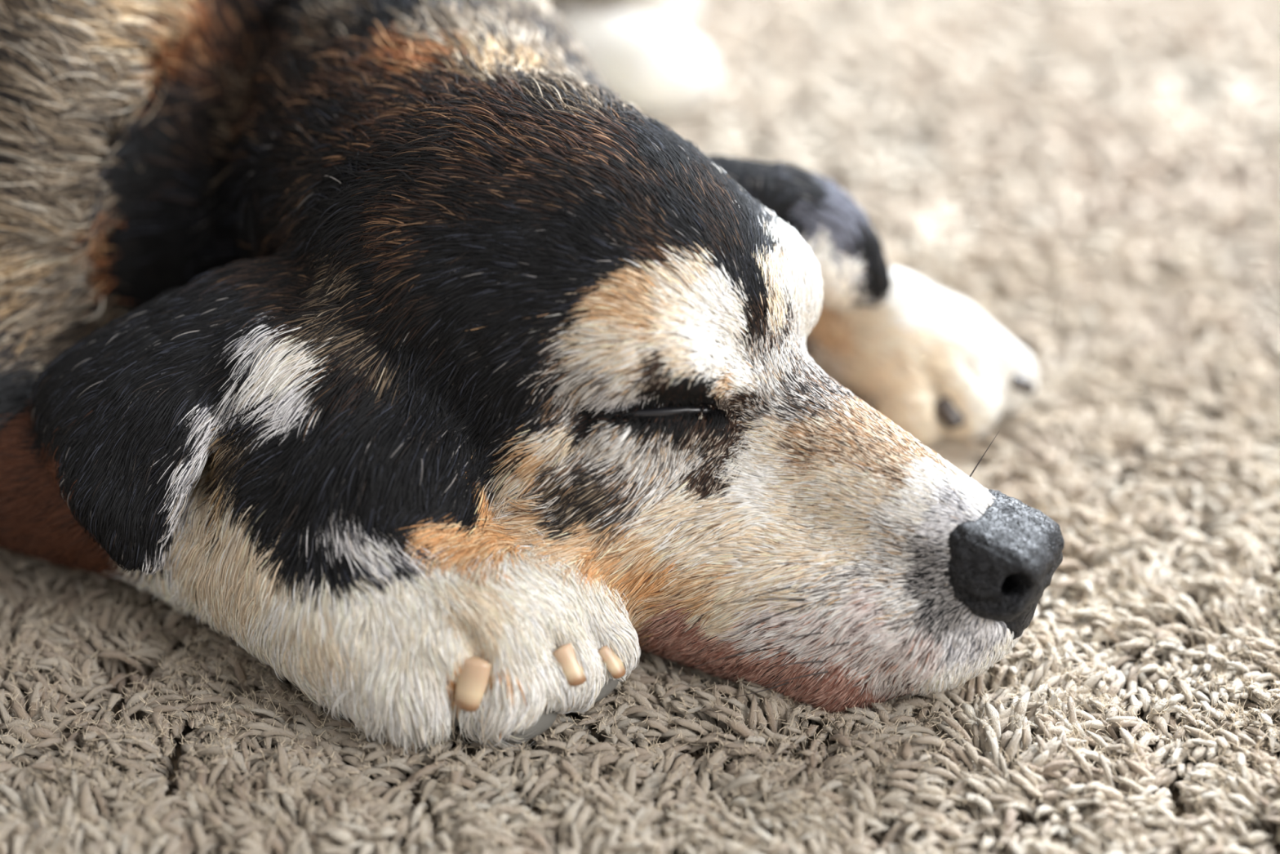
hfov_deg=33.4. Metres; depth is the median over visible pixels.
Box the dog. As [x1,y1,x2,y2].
[0,0,1064,755]
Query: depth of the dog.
0.69 m
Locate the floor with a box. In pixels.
[13,0,1279,853]
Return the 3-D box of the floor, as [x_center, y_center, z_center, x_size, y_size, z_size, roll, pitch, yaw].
[0.000,-0.440,1.537,3.000,0.001,3.400,0,33,0]

